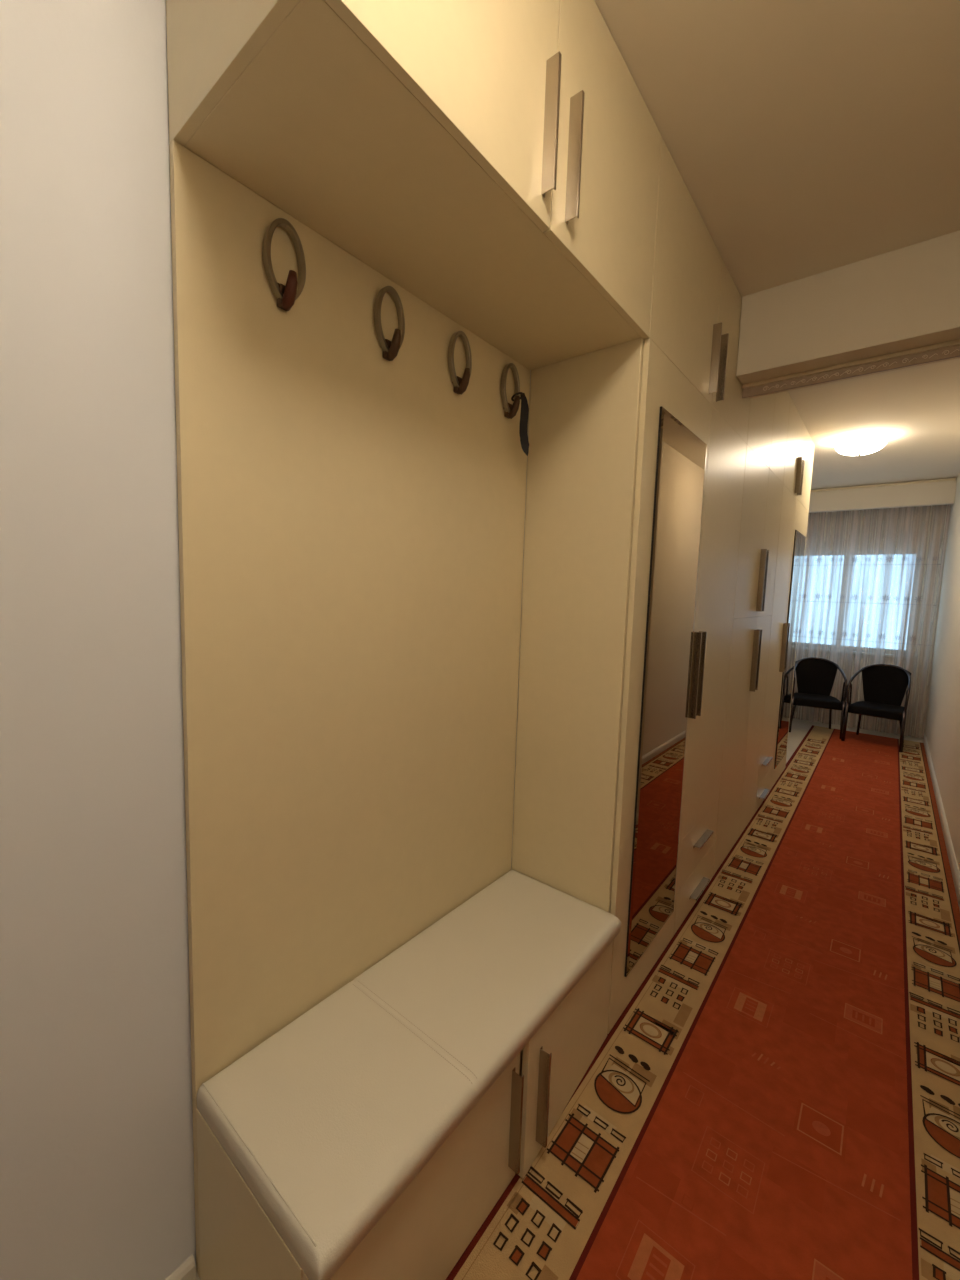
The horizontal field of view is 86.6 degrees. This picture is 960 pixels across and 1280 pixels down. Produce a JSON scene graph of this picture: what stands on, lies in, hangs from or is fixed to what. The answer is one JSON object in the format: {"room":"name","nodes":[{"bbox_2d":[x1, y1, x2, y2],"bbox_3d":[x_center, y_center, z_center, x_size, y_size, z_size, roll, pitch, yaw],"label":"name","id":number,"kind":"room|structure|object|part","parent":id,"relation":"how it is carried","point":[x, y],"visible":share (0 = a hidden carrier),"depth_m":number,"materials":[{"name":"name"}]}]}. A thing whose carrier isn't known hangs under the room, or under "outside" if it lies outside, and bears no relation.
{"room":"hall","nodes":[
{"label":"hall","id":0,"kind":"room"},
{"bbox_2d":[0,0,530,1279],"bbox_3d":[0.995,-0.168,3.024,0.120,2.824,9.360,6,7,39],"label":"wall","id":1,"kind":"structure","parent":0,"point":[97,1151],"depth_m":0.88,"materials":[{"name":"white paint"}]},
{"bbox_2d":[165,1254,195,1279],"bbox_3d":[-1.281,1.418,0.297,0.016,0.042,2.096,6,7,39],"label":"baseboard","id":2,"kind":"structure","parent":1,"relation":"attached to","point":[186,1270],"depth_m":1.09,"materials":[{"name":"beige wood"}]},
{"bbox_2d":[166,0,660,369],"bbox_3d":[-0.002,-1.162,1.175,0.462,0.553,1.143,6,7,39],"label":"upper cabinet","id":3,"kind":"object","parent":1,"relation":"attached to","point":[497,162],"visible":0.96,"depth_m":0.99,"materials":[{"name":"beige laminate"}]},
{"bbox_3d":[-0.031,-1.131,0.836,0.018,0.553,0.575,6,7,39],"label":"door","id":4,"kind":"part","parent":3,"relation":"part of","materials":[{"name":"beige laminate"}]},
{"bbox_3d":[0.144,-1.036,1.028,0.030,0.249,0.012,6,7,39],"label":"handle","id":5,"kind":"part","parent":3,"relation":"part of","materials":[{"name":"silver metal"}]},
{"bbox_3d":[0.205,-1.042,1.103,0.030,0.249,0.012,6,7,39],"label":"handle","id":6,"kind":"part","parent":3,"relation":"part of","materials":[{"name":"silver metal"}]},
{"bbox_3d":[0.329,-1.161,1.280,0.018,0.553,0.562,6,7,39],"label":"door","id":7,"kind":"part","parent":3,"relation":"part of","materials":[{"name":"beige laminate"}]},
{"bbox_2d":[809,477,956,512],"bbox_3d":[4.364,-1.609,5.749,1.468,0.259,0.080,6,7,39],"label":"trim","id":8,"kind":"structure","parent":1,"relation":"attached to","point":[943,492],"depth_m":5.62,"materials":[{"name":"beige paint"}]},
{"bbox_2d":[810,477,955,491],"bbox_3d":[4.330,-1.715,5.695,1.446,0.032,0.033,6,7,39],"label":"track","id":9,"kind":"object","parent":1,"relation":"attached to","point":[954,478],"visible":0.77,"depth_m":5.58,"materials":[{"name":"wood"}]},
{"bbox_2d":[193,717,922,1279],"bbox_3d":[1.578,1.363,2.683,1.708,0.120,9.640,6,7,39],"label":"floor","id":10,"kind":"structure","parent":0,"point":[800,727],"depth_m":5.91,"materials":[{"name":"beige tile"}]},
{"bbox_2d":[169,140,530,1276],"bbox_3d":[-0.223,0.223,1.442,0.018,2.269,1.132,6,7,39],"label":"backboard","id":11,"kind":"object","parent":10,"relation":"on","point":[351,522],"visible":0.76,"depth_m":1.21,"materials":[{"name":"beige laminate"}]},
{"bbox_2d":[262,218,305,310],"bbox_3d":[-0.393,-0.769,1.043,0.051,0.174,0.089,6,7,39],"label":"coat hook","id":12,"kind":"object","parent":11,"relation":"attached to","point":[286,296],"visible":1,"depth_m":1.04,"materials":[{"name":"grey metal"}]},
{"bbox_3d":[-0.408,-0.713,1.059,0.016,0.046,0.040,6,7,39],"label":"mounting plate","id":13,"kind":"part","parent":12,"relation":"part of","materials":[{"name":"brown metal"}]},
{"bbox_2d":[374,286,404,360],"bbox_3d":[-0.215,-0.784,1.262,0.051,0.174,0.089,6,7,39],"label":"coat hook","id":14,"kind":"object","parent":11,"relation":"attached to","point":[390,349],"visible":1,"depth_m":1.26,"materials":[{"name":"grey metal"}]},
{"bbox_3d":[-0.231,-0.728,1.278,0.016,0.046,0.040,6,7,39],"label":"mounting plate","id":15,"kind":"part","parent":14,"relation":"part of","materials":[{"name":"brown metal"}]},
{"bbox_2d":[448,331,471,394],"bbox_3d":[-0.049,-0.798,1.467,0.051,0.174,0.089,6,7,39],"label":"coat hook","id":16,"kind":"object","parent":11,"relation":"attached to","point":[460,384],"visible":1,"depth_m":1.46,"materials":[{"name":"grey metal"}]},
{"bbox_3d":[-0.064,-0.742,1.483,0.016,0.046,0.040,6,7,39],"label":"mounting plate","id":17,"kind":"part","parent":16,"relation":"part of","materials":[{"name":"brown metal"}]},
{"bbox_2d":[501,363,519,418],"bbox_3d":[0.109,-0.812,1.661,0.051,0.174,0.089,6,7,39],"label":"coat hook","id":18,"kind":"object","parent":11,"relation":"attached to","point":[511,410],"visible":0.99,"depth_m":1.65,"materials":[{"name":"grey metal"}]},
{"bbox_3d":[0.093,-0.755,1.677,0.016,0.046,0.040,6,7,39],"label":"mounting plate","id":19,"kind":"part","parent":18,"relation":"part of","materials":[{"name":"brown metal"}]},
{"bbox_2d":[511,392,528,455],"bbox_3d":[0.128,-0.701,1.656,0.062,0.196,0.037,4,6,25],"label":"shoehorn","id":20,"kind":"object","parent":18,"relation":"hanging from","point":[523,428],"visible":0.94,"depth_m":1.66,"materials":[{"name":"black plastic"}]},
{"bbox_2d":[196,941,612,1279],"bbox_3d":[-0.062,1.171,1.384,0.463,0.404,1.141,6,7,39],"label":"base cabinet","id":21,"kind":"object","parent":10,"relation":"on","point":[425,1232],"visible":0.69,"depth_m":1.10,"materials":[{"name":"beige laminate"}]},
{"bbox_2d":[197,870,621,1279],"bbox_3d":[-0.065,0.940,1.363,0.441,0.056,1.128,6,7,39],"label":"bench cushion","id":22,"kind":"object","parent":21,"relation":"on","point":[329,1119],"visible":1,"depth_m":1.12,"materials":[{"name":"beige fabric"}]},
{"bbox_3d":[-0.098,1.196,1.065,0.018,0.388,0.596,6,7,39],"label":"door","id":23,"kind":"part","parent":21,"relation":"part of","materials":[{"name":"beige laminate"}]},
{"bbox_3d":[0.090,1.188,1.259,0.030,0.263,0.012,6,7,39],"label":"handle","id":24,"kind":"part","parent":21,"relation":"part of","materials":[{"name":"silver metal"}]},
{"bbox_3d":[0.165,1.185,1.322,0.030,0.263,0.012,6,7,36],"label":"handle","id":25,"kind":"part","parent":21,"relation":"part of","materials":[{"name":"silver metal"}]},
{"bbox_3d":[0.270,1.166,1.501,0.018,0.385,0.539,6,7,36],"label":"door","id":26,"kind":"part","parent":21,"relation":"part of","materials":[{"name":"beige laminate"}]},
{"bbox_2d":[511,137,749,1033],"bbox_3d":[0.735,-0.098,2.220,0.444,2.822,1.312,6,7,39],"label":"wardrobe","id":27,"kind":"object","parent":10,"relation":"on","point":[636,460],"visible":0.88,"depth_m":1.76,"materials":[{"name":"beige laminate"}]},
{"bbox_3d":[0.674,0.201,1.892,0.018,2.255,0.666,6,7,39],"label":"door","id":28,"kind":"part","parent":27,"relation":"part of","materials":[{"name":"beige laminate"}]},
{"bbox_2d":[624,406,706,976],"bbox_3d":[0.704,0.212,1.908,0.009,1.946,0.503,6,7,39],"label":"mirror","id":29,"kind":"object","parent":27,"relation":"attached to","point":[680,452],"depth_m":1.85,"materials":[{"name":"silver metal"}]},
{"bbox_3d":[0.718,-1.196,1.759,0.018,0.551,0.666,6,7,39],"label":"door","id":30,"kind":"part","parent":27,"relation":"part of","materials":[{"name":"beige laminate"}]},
{"bbox_3d":[1.050,1.192,2.493,0.018,0.193,0.626,6,7,39],"label":"drawer","id":31,"kind":"part","parent":27,"relation":"part of","materials":[{"name":"beige laminate"}]},
{"bbox_3d":[0.894,0.147,2.119,0.030,0.362,0.012,6,7,39],"label":"handle","id":32,"kind":"part","parent":27,"relation":"part of","materials":[{"name":"silver metal"}]},
{"bbox_3d":[1.057,0.976,2.473,0.018,0.239,0.626,6,7,39],"label":"drawer","id":33,"kind":"part","parent":27,"relation":"part of","materials":[{"name":"beige laminate"}]},
{"bbox_3d":[1.072,1.213,2.484,0.030,0.012,0.230,6,7,39],"label":"handle","id":34,"kind":"part","parent":27,"relation":"part of","materials":[{"name":"silver metal"}]},
{"bbox_3d":[0.938,0.144,2.174,0.030,0.362,0.012,6,7,39],"label":"handle","id":35,"kind":"part","parent":27,"relation":"part of","materials":[{"name":"silver metal"}]},
{"bbox_3d":[1.080,0.962,2.460,0.030,0.012,0.230,6,7,39],"label":"handle","id":36,"kind":"part","parent":27,"relation":"part of","materials":[{"name":"silver metal"}]},
{"bbox_3d":[1.090,-0.050,2.375,0.018,1.821,0.626,6,7,39],"label":"door","id":37,"kind":"part","parent":27,"relation":"part of","materials":[{"name":"beige laminate"}]},
{"bbox_3d":[0.913,-1.091,1.977,0.030,0.255,0.012,6,7,39],"label":"handle","id":38,"kind":"part","parent":27,"relation":"part of","materials":[{"name":"silver metal"}]},
{"bbox_3d":[0.977,-1.097,2.056,0.030,0.255,0.012,6,7,39],"label":"handle","id":39,"kind":"part","parent":27,"relation":"part of","materials":[{"name":"silver metal"}]},
{"bbox_3d":[1.127,-1.231,2.263,0.018,0.551,0.626,6,7,39],"label":"door","id":40,"kind":"part","parent":27,"relation":"part of","materials":[{"name":"beige laminate"}]},
{"bbox_2d":[446,725,959,1279],"bbox_3d":[1.690,1.318,2.493,1.027,0.010,8.750,6,7,39],"label":"carpet runner","id":41,"kind":"object","parent":10,"relation":"on","point":[777,1097],"visible":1,"depth_m":1.59,"materials":[{"name":"red carpet"}]},
{"bbox_2d":[789,657,847,738],"bbox_3d":[3.876,0.639,5.891,0.521,0.833,0.517,5,6,27],"label":"armchair","id":42,"kind":"object","parent":41,"relation":"on","point":[815,677],"visible":0.91,"depth_m":5.97,"materials":[{"name":"black leather"}]},
{"bbox_3d":[3.547,0.844,5.811,0.047,0.419,0.034,-4,8,-44],"label":"leg","id":43,"kind":"part","parent":42,"relation":"part of","materials":[{"name":"grey metal"}]},
{"bbox_3d":[3.972,0.440,6.050,0.429,0.437,0.116,5,6,27],"label":"backrest","id":44,"kind":"part","parent":42,"relation":"part of","materials":[{"name":"black wicker"}]},
{"bbox_3d":[3.863,0.692,5.874,0.470,0.082,0.445,5,6,27],"label":"seat","id":45,"kind":"part","parent":42,"relation":"part of","materials":[{"name":"black leather"}]},
{"bbox_3d":[3.862,0.736,5.882,0.467,0.020,0.412,5,6,27],"label":"seat frame","id":46,"kind":"part","parent":42,"relation":"part of","materials":[{"name":"grey metal"}]},
{"bbox_3d":[3.886,0.440,5.880,0.519,0.435,0.498,5,6,27],"label":"arm rail","id":47,"kind":"part","parent":42,"relation":"part of","materials":[{"name":"grey metal"}]},
{"bbox_3d":[4.089,0.889,5.950,0.029,0.336,0.189,6,7,39],"label":"leg","id":48,"kind":"part","parent":42,"relation":"part of","materials":[{"name":"grey metal"}]},
{"bbox_3d":[3.978,0.878,5.593,0.034,0.419,0.047,3,5,8],"label":"leg","id":49,"kind":"part","parent":42,"relation":"part of","materials":[{"name":"grey metal"}]},
{"bbox_2d":[841,664,910,751],"bbox_3d":[4.293,0.691,5.478,0.517,0.833,0.521,-3,7,-43],"label":"armchair","id":50,"kind":"object","parent":41,"relation":"on","point":[884,685],"visible":1,"depth_m":5.52,"materials":[{"name":"black leather"}]},
{"bbox_3d":[3.950,0.885,5.514,0.047,0.419,0.034,-1,6,-25],"label":"leg","id":51,"kind":"part","parent":50,"relation":"part of","materials":[{"name":"grey metal"}]},
{"bbox_3d":[4.259,0.916,5.723,0.029,0.336,0.189,6,7,35],"label":"leg","id":52,"kind":"part","parent":50,"relation":"part of","materials":[{"name":"grey metal"}]},
{"bbox_3d":[4.274,0.787,5.474,0.412,0.020,0.467,-3,7,-43],"label":"seat frame","id":53,"kind":"part","parent":50,"relation":"part of","materials":[{"name":"grey metal"}]},
{"bbox_3d":[4.274,0.744,5.466,0.445,0.082,0.470,-3,7,-43],"label":"seat","id":54,"kind":"part","parent":50,"relation":"part of","materials":[{"name":"black wicker"}]},
{"bbox_3d":[4.306,0.493,5.466,0.498,0.435,0.519,-3,7,-43],"label":"arm rail","id":55,"kind":"part","parent":50,"relation":"part of","materials":[{"name":"grey metal"}]},
{"bbox_3d":[4.444,0.498,5.596,0.116,0.437,0.429,-3,7,-43],"label":"backrest","id":56,"kind":"part","parent":50,"relation":"part of","materials":[{"name":"black wicker"}]},
{"bbox_3d":[4.281,0.929,5.162,0.048,0.419,0.036,-3,7,-43],"label":"leg","id":57,"kind":"part","parent":50,"relation":"part of","materials":[{"name":"brown wood"}]},
{"bbox_2d":[713,391,790,875],"bbox_3d":[1.485,-0.162,3.144,0.444,2.822,1.068,6,7,39],"label":"wardrobe","id":58,"kind":"object","parent":10,"relation":"on","point":[768,414],"visible":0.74,"depth_m":2.96,"materials":[{"name":"beige laminate"}]},
{"bbox_3d":[1.454,0.565,2.910,0.018,1.387,0.584,6,7,39],"label":"door","id":59,"kind":"part","parent":58,"relation":"part of","materials":[{"name":"beige laminate"}]},
{"bbox_3d":[1.489,-0.557,2.804,0.018,0.867,0.584,6,7,39],"label":"door","id":60,"kind":"part","parent":58,"relation":"part of","materials":[{"name":"beige laminate"}]},
{"bbox_3d":[1.643,0.124,3.049,0.030,0.370,0.012,6,7,39],"label":"handle","id":61,"kind":"part","parent":58,"relation":"part of","materials":[{"name":"silver metal"}]},
{"bbox_3d":[1.790,0.537,3.325,0.018,1.387,0.476,6,7,39],"label":"door","id":62,"kind":"part","parent":58,"relation":"part of","materials":[{"name":"beige laminate"}]},
{"bbox_3d":[1.685,0.120,3.100,0.030,0.370,0.012,6,7,39],"label":"handle","id":63,"kind":"part","parent":58,"relation":"part of","materials":[{"name":"silver metal"}]},
{"bbox_3d":[1.512,-1.264,2.737,0.018,0.551,0.584,6,7,39],"label":"door","id":64,"kind":"part","parent":58,"relation":"part of","materials":[{"name":"beige laminate"}]},
{"bbox_3d":[1.658,-0.351,3.003,0.030,0.365,0.012,6,7,39],"label":"handle","id":65,"kind":"part","parent":58,"relation":"part of","materials":[{"name":"silver metal"}]},
{"bbox_3d":[1.700,-0.355,3.055,0.030,0.365,0.012,6,7,39],"label":"handle","id":66,"kind":"part","parent":58,"relation":"part of","materials":[{"name":"silver metal"}]},
{"bbox_3d":[1.825,-0.586,3.218,0.018,0.867,0.476,6,7,39],"label":"door","id":67,"kind":"part","parent":58,"relation":"part of","materials":[{"name":"beige laminate"}]},
{"bbox_3d":[1.847,-1.292,3.151,0.018,0.551,0.476,6,7,39],"label":"door","id":68,"kind":"part","parent":58,"relation":"part of","materials":[{"name":"beige laminate"}]},
{"bbox_2d":[755,398,814,811],"bbox_3d":[2.230,-0.226,4.063,0.444,2.822,1.298,6,7,39],"label":"wardrobe","id":69,"kind":"object","parent":10,"relation":"on","point":[800,446],"visible":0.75,"depth_m":3.82,"materials":[{"name":"beige laminate"}]},
{"bbox_3d":[2.102,1.104,3.789,0.018,0.190,0.564,6,7,39],"label":"drawer","id":70,"kind":"part","parent":69,"relation":"part of","materials":[{"name":"beige laminate"}]},
{"bbox_3d":[2.078,1.127,3.724,0.030,0.012,0.230,6,7,39],"label":"handle","id":71,"kind":"part","parent":69,"relation":"part of","materials":[{"name":"silver metal"}]},
{"bbox_3d":[2.108,0.893,3.769,0.018,0.231,0.564,6,7,39],"label":"drawer","id":72,"kind":"part","parent":69,"relation":"part of","materials":[{"name":"beige laminate"}]},
{"bbox_3d":[2.086,0.881,3.701,0.030,0.012,0.230,6,7,39],"label":"handle","id":73,"kind":"part","parent":69,"relation":"part of","materials":[{"name":"silver metal"}]},
{"bbox_3d":[2.141,-0.134,3.671,0.018,1.832,0.564,6,7,39],"label":"door","id":74,"kind":"part","parent":69,"relation":"part of","materials":[{"name":"beige laminate"}]},
{"bbox_3d":[2.292,0.059,3.846,0.030,0.370,0.012,6,7,39],"label":"handle","id":75,"kind":"part","parent":69,"relation":"part of","materials":[{"name":"silver metal"}]},
{"bbox_3d":[2.348,0.054,3.916,0.030,0.370,0.012,6,7,39],"label":"handle","id":76,"kind":"part","parent":69,"relation":"part of","materials":[{"name":"silver metal"}]},
{"bbox_3d":[2.543,0.042,4.195,0.018,2.255,0.726,6,7,39],"label":"door","id":77,"kind":"part","parent":69,"relation":"part of","materials":[{"name":"beige laminate"}]},
{"bbox_2d":[774,530,805,768],"bbox_3d":[2.549,0.080,4.185,0.009,1.880,0.540,6,7,39],"label":"mirror","id":78,"kind":"object","parent":69,"relation":"attached to","point":[799,537],"depth_m":4.14,"materials":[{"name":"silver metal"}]},
{"bbox_3d":[2.179,-1.321,3.559,0.018,0.551,0.564,6,7,39],"label":"door","id":79,"kind":"part","parent":69,"relation":"part of","materials":[{"name":"beige laminate"}]},
{"bbox_3d":[2.322,-1.202,3.715,0.030,0.255,0.012,6,7,39],"label":"handle","id":80,"kind":"part","parent":69,"relation":"part of","materials":[{"name":"silver metal"}]},
{"bbox_3d":[2.388,-1.207,3.796,0.030,0.255,0.012,6,7,39],"label":"handle","id":81,"kind":"part","parent":69,"relation":"part of","materials":[{"name":"silver metal"}]},
{"bbox_3d":[2.587,-1.355,4.062,0.018,0.551,0.726,6,7,39],"label":"door","id":82,"kind":"part","parent":69,"relation":"part of","materials":[{"name":"beige laminate"}]},
{"bbox_2d":[594,0,959,489],"bbox_3d":[1.670,-1.567,2.405,1.708,0.120,9.640,6,7,39],"label":"ceiling","id":83,"kind":"structure","parent":0,"point":[807,138],"depth_m":1.48,"materials":[{"name":"paint"}]},
{"bbox_2d":[835,435,887,455],"bbox_3d":[3.078,-1.556,4.127,0.344,0.135,0.344,6,7,39],"label":"ceiling lamp","id":84,"kind":"object","parent":83,"relation":"attached to","point":[859,445],"visible":1,"depth_m":4.03,"materials":[{"name":"white glass"}]},
{"bbox_2d":[793,504,950,738],"bbox_3d":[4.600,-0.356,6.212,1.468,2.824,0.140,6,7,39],"label":"curtain","id":85,"kind":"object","parent":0,"point":[886,660],"depth_m":5.94,"materials":[{"name":"white fabric"}]},
{"bbox_2d":[796,549,920,658],"bbox_3d":[4.505,-0.464,6.217,1.320,1.250,0.180,6,7,39],"label":"window","id":86,"kind":"structure","parent":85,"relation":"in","point":[889,652],"depth_m":6.15,"materials":[{"name":"white plastic"}]},
{"bbox_3d":[4.467,0.145,6.251,1.320,0.030,0.120,6,7,39],"label":"sill","id":87,"kind":"part","parent":86,"relation":"part of","materials":[{"name":"beige"}]},
{"bbox_2d":[925,473,959,871],"bbox_3d":[2.228,-0.034,2.033,0.120,2.824,9.360,6,7,39],"label":"wall","id":88,"kind":"structure","parent":0,"point":[942,728],"depth_m":4.26,"materials":[{"name":"beige paint"}]},
{"bbox_2d":[736,230,959,384],"bbox_3d":[1.637,-1.306,2.047,1.028,0.334,0.295,6,7,39],"label":"beam","id":89,"kind":"structure","parent":88,"relation":"attached to","point":[906,298],"depth_m":2.00,"materials":[{"name":"beige paint"}]},
{"bbox_2d":[742,339,959,397],"bbox_3d":[1.655,-1.113,2.094,1.024,0.056,0.150,6,7,39],"label":"molding","id":90,"kind":"structure","parent":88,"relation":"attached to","point":[950,350],"depth_m":2.10,"materials":[{"name":"beige wood"}]},
{"bbox_3d":[1.662,-1.133,2.101,1.024,0.018,0.128,6,7,39],"label":"rail","id":91,"kind":"part","parent":90,"relation":"part of","materials":[{"name":"beige wood"}]},
{"bbox_2d":[923,732,959,908],"bbox_3d":[2.132,1.330,2.205,0.016,0.070,9.360,6,7,39],"label":"baseboard","id":92,"kind":"structure","parent":88,"relation":"attached to","point":[949,846],"depth_m":3.35,"materials":[{"name":"beige wood"}]}
]}

